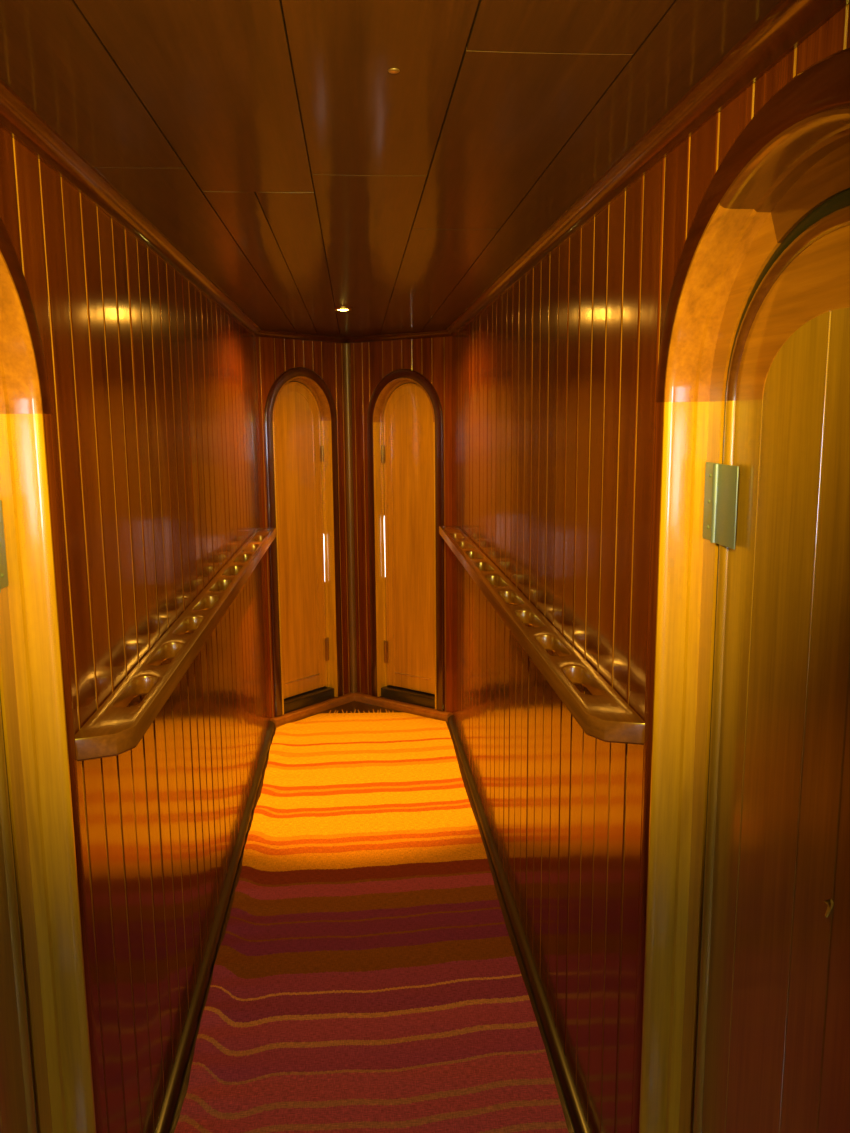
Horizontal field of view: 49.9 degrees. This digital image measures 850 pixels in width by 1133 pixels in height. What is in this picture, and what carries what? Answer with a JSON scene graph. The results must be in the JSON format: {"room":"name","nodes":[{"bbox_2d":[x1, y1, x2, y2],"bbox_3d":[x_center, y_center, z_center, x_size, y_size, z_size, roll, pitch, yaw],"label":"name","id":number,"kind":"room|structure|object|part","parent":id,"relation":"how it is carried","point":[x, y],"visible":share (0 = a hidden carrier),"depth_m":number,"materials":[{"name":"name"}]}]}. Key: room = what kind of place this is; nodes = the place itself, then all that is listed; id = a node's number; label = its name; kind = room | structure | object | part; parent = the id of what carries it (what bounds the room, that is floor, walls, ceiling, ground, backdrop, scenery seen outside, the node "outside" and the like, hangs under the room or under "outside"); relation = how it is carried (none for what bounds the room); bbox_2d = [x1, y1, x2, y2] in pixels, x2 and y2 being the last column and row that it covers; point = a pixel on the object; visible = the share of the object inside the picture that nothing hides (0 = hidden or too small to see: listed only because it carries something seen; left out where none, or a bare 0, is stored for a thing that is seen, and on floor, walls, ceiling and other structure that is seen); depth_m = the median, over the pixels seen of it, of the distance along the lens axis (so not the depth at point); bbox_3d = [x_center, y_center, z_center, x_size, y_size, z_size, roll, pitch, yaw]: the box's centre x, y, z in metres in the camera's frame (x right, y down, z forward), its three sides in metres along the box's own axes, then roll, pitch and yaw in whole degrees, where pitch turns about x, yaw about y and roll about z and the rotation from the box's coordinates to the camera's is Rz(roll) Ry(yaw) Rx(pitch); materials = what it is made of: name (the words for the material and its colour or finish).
{"room":"ship interior","nodes":[
{"label":"ship interior","id":0,"kind":"room"},
{"bbox_2d":[0,127,269,1132],"bbox_3d":[-0.568,0.321,1.461,0.041,1.900,5.858,-1,9,-4],"label":"wall","id":1,"kind":"structure","parent":0,"point":[153,385],"depth_m":1.90,"materials":[{"name":"brown wood"}]},
{"bbox_2d":[0,217,103,1132],"bbox_3d":[-0.548,0.432,1.016,0.102,1.825,0.786,-1,9,-4],"label":"door","id":2,"kind":"structure","parent":1,"relation":"in","point":[50,1076],"depth_m":1.31,"materials":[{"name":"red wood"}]},
{"bbox_2d":[0,79,262,336],"bbox_3d":[-0.539,-0.602,1.313,0.033,0.030,5.858,-1,9,-4],"label":"trim","id":3,"kind":"structure","parent":1,"relation":"attached to","point":[17,118],"depth_m":1.54,"materials":[{"name":"brown wood"}]},
{"bbox_2d":[75,528,276,760],"bbox_3d":[-0.604,0.064,2.744,0.086,0.038,2.728,-1,9,-4],"label":"handrail","id":4,"kind":"object","parent":1,"relation":"attached to","point":[115,728],"visible":1,"depth_m":1.81,"materials":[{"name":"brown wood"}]},
{"bbox_2d":[155,721,274,1132],"bbox_3d":[-0.637,1.013,3.027,0.026,0.030,2.986,-1,9,-4],"label":"baseboard","id":5,"kind":"structure","parent":1,"relation":"attached to","point":[167,1115],"depth_m":2.49,"materials":[{"name":"brown wood"}]},
{"bbox_2d":[256,337,350,718],"bbox_3d":[-0.595,-0.188,4.577,0.041,1.900,0.584,7,12,40],"label":"wall","id":6,"kind":"structure","parent":0,"point":[275,356],"depth_m":4.49,"materials":[{"name":"brown wood"}]},
{"bbox_2d":[257,330,346,342],"bbox_3d":[-0.575,-1.107,4.403,0.033,0.030,0.584,7,12,40],"label":"trim","id":7,"kind":"structure","parent":6,"relation":"attached to","point":[265,333],"depth_m":4.38,"materials":[{"name":"brown wood"}]},
{"bbox_2d":[264,367,342,716],"bbox_3d":[-0.624,-0.127,4.572,0.096,1.702,0.464,7,12,40],"label":"door","id":8,"kind":"structure","parent":6,"relation":"in","point":[300,417],"depth_m":4.60,"materials":[{"name":"orange wood"}]},
{"bbox_3d":[-0.650,-0.805,4.479,0.030,0.180,0.310,7,12,40],"label":"head rail","id":9,"kind":"part","parent":8,"relation":"part of","materials":[{"name":"orange wood"}]},
{"bbox_3d":[-0.645,-0.103,4.594,0.025,1.528,0.236,7,12,40],"label":"panel","id":10,"kind":"part","parent":8,"relation":"part of","materials":[{"name":"orange wood"}]},
{"bbox_2d":[270,693,353,726],"bbox_3d":[-0.562,0.733,4.705,0.030,0.040,0.584,7,12,40],"label":"baseboard","id":11,"kind":"structure","parent":6,"relation":"attached to","point":[307,711],"depth_m":4.67,"materials":[{"name":"brown wood"}]},
{"bbox_2d":[343,343,356,692],"bbox_3d":[-0.390,-0.227,4.774,0.040,1.830,0.040,-1,9,-4],"label":"trim","id":12,"kind":"structure","parent":6,"relation":"attached to","point":[346,346],"depth_m":4.75,"materials":[{"name":"brown wood"}]},
{"bbox_2d":[171,701,573,1132],"bbox_3d":[-0.106,1.240,1.862,1.024,0.050,6.383,-1,9,-4],"label":"floor","id":13,"kind":"structure","parent":0,"point":[350,707],"depth_m":2.78,"materials":[{"name":"carpet"}]},
{"bbox_2d":[174,709,568,1132],"bbox_3d":[-0.166,1.088,2.589,0.840,0.015,4.372,-1,9,-4],"label":"runner rug","id":14,"kind":"object","parent":13,"relation":"on","point":[367,976],"visible":1,"depth_m":2.51,"materials":[{"name":"carpet"}]},
{"bbox_2d":[0,0,780,336],"bbox_3d":[-0.123,-0.691,1.580,1.024,0.053,6.450,-1,9,-4],"label":"ceiling","id":15,"kind":"structure","parent":0,"point":[275,144],"depth_m":1.24,"materials":[{"name":"brown wood"}]},
{"bbox_2d":[334,307,351,310],"bbox_3d":[-0.303,-0.952,3.378,0.068,0.011,0.068,-1,9,-4],"label":"recessed light","id":16,"kind":"object","parent":15,"relation":"in","point":[335,308],"visible":1,"depth_m":3.36,"materials":[{"name":"gold metal"}]},
{"bbox_2d":[388,68,399,73],"bbox_3d":[-0.036,-0.581,1.069,0.014,0.004,0.014,-1,9,-4],"label":"cap","id":17,"kind":"object","parent":15,"relation":"attached to","point":[392,70],"visible":1,"depth_m":1.07,"materials":[{"name":"gold metal"}]},
{"bbox_2d":[350,336,452,712],"bbox_3d":[-0.118,-0.198,4.613,0.643,1.900,0.040,6,11,35],"label":"wall","id":18,"kind":"structure","parent":0,"point":[371,362],"depth_m":4.56,"materials":[{"name":"brown wood"}]},
{"bbox_2d":[347,330,450,342],"bbox_3d":[-0.146,-1.115,4.433,0.643,0.030,0.033,6,11,35],"label":"trim","id":19,"kind":"structure","parent":18,"relation":"attached to","point":[435,333],"depth_m":4.42,"materials":[{"name":"brown wood"}]},
{"bbox_2d":[354,692,452,721],"bbox_3d":[-0.131,0.725,4.735,0.643,0.040,0.030,6,11,35],"label":"baseboard","id":20,"kind":"structure","parent":18,"relation":"attached to","point":[359,697],"depth_m":4.71,"materials":[{"name":"brown wood"}]},
{"bbox_2d":[367,369,444,710],"bbox_3d":[-0.077,-0.133,4.610,0.464,1.692,0.096,6,11,35],"label":"door","id":21,"kind":"structure","parent":18,"relation":"in","point":[405,414],"depth_m":4.62,"materials":[{"name":"orange wood"}]},
{"bbox_3d":[-0.067,-0.806,4.522,0.310,0.180,0.030,6,11,35],"label":"head rail","id":22,"kind":"part","parent":21,"relation":"part of","materials":[{"name":"orange wood"}]},
{"bbox_3d":[-0.061,-0.110,4.636,0.236,1.518,0.025,6,11,35],"label":"panel","id":23,"kind":"part","parent":21,"relation":"part of","materials":[{"name":"orange wood"}]},
{"bbox_2d":[452,2,849,1132],"bbox_3d":[0.373,0.302,1.530,0.041,1.900,5.858,-1,9,-4],"label":"wall","id":24,"kind":"structure","parent":0,"point":[554,382],"depth_m":1.93,"materials":[{"name":"brown wood"}]},
{"bbox_2d":[448,715,590,1132],"bbox_3d":[0.239,0.997,3.085,0.026,0.030,3.000,-1,9,-4],"label":"baseboard","id":25,"kind":"structure","parent":24,"relation":"attached to","point":[573,1105],"depth_m":2.49,"materials":[{"name":"brown wood"}]},
{"bbox_2d":[439,526,644,744],"bbox_3d":[0.210,0.052,2.804,0.086,0.038,2.730,-1,9,-4],"label":"handrail","id":26,"kind":"object","parent":24,"relation":"attached to","point":[603,715],"visible":1,"depth_m":1.88,"materials":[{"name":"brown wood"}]},
{"bbox_2d":[445,0,849,335],"bbox_3d":[0.330,-0.620,1.377,0.033,0.030,5.858,-1,9,-4],"label":"trim","id":27,"kind":"structure","parent":24,"relation":"attached to","point":[789,23],"depth_m":1.20,"materials":[{"name":"brown wood"}]},
{"bbox_2d":[632,48,849,1132],"bbox_3d":[0.423,0.410,1.073,0.102,1.835,0.786,-1,9,-4],"label":"door","id":28,"kind":"structure","parent":24,"relation":"in","point":[742,1019],"depth_m":1.16,"materials":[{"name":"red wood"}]},
{"bbox_3d":[0.453,0.492,1.088,0.027,1.547,0.330,-1,9,-4],"label":"panel","id":29,"kind":"part","parent":28,"relation":"part of","materials":[{"name":"brown wood"}]},
{"bbox_3d":[0.448,-0.267,0.964,0.030,0.172,0.494,-1,9,-4],"label":"head rail","id":30,"kind":"part","parent":28,"relation":"part of","materials":[{"name":"orange wood"}]}
]}

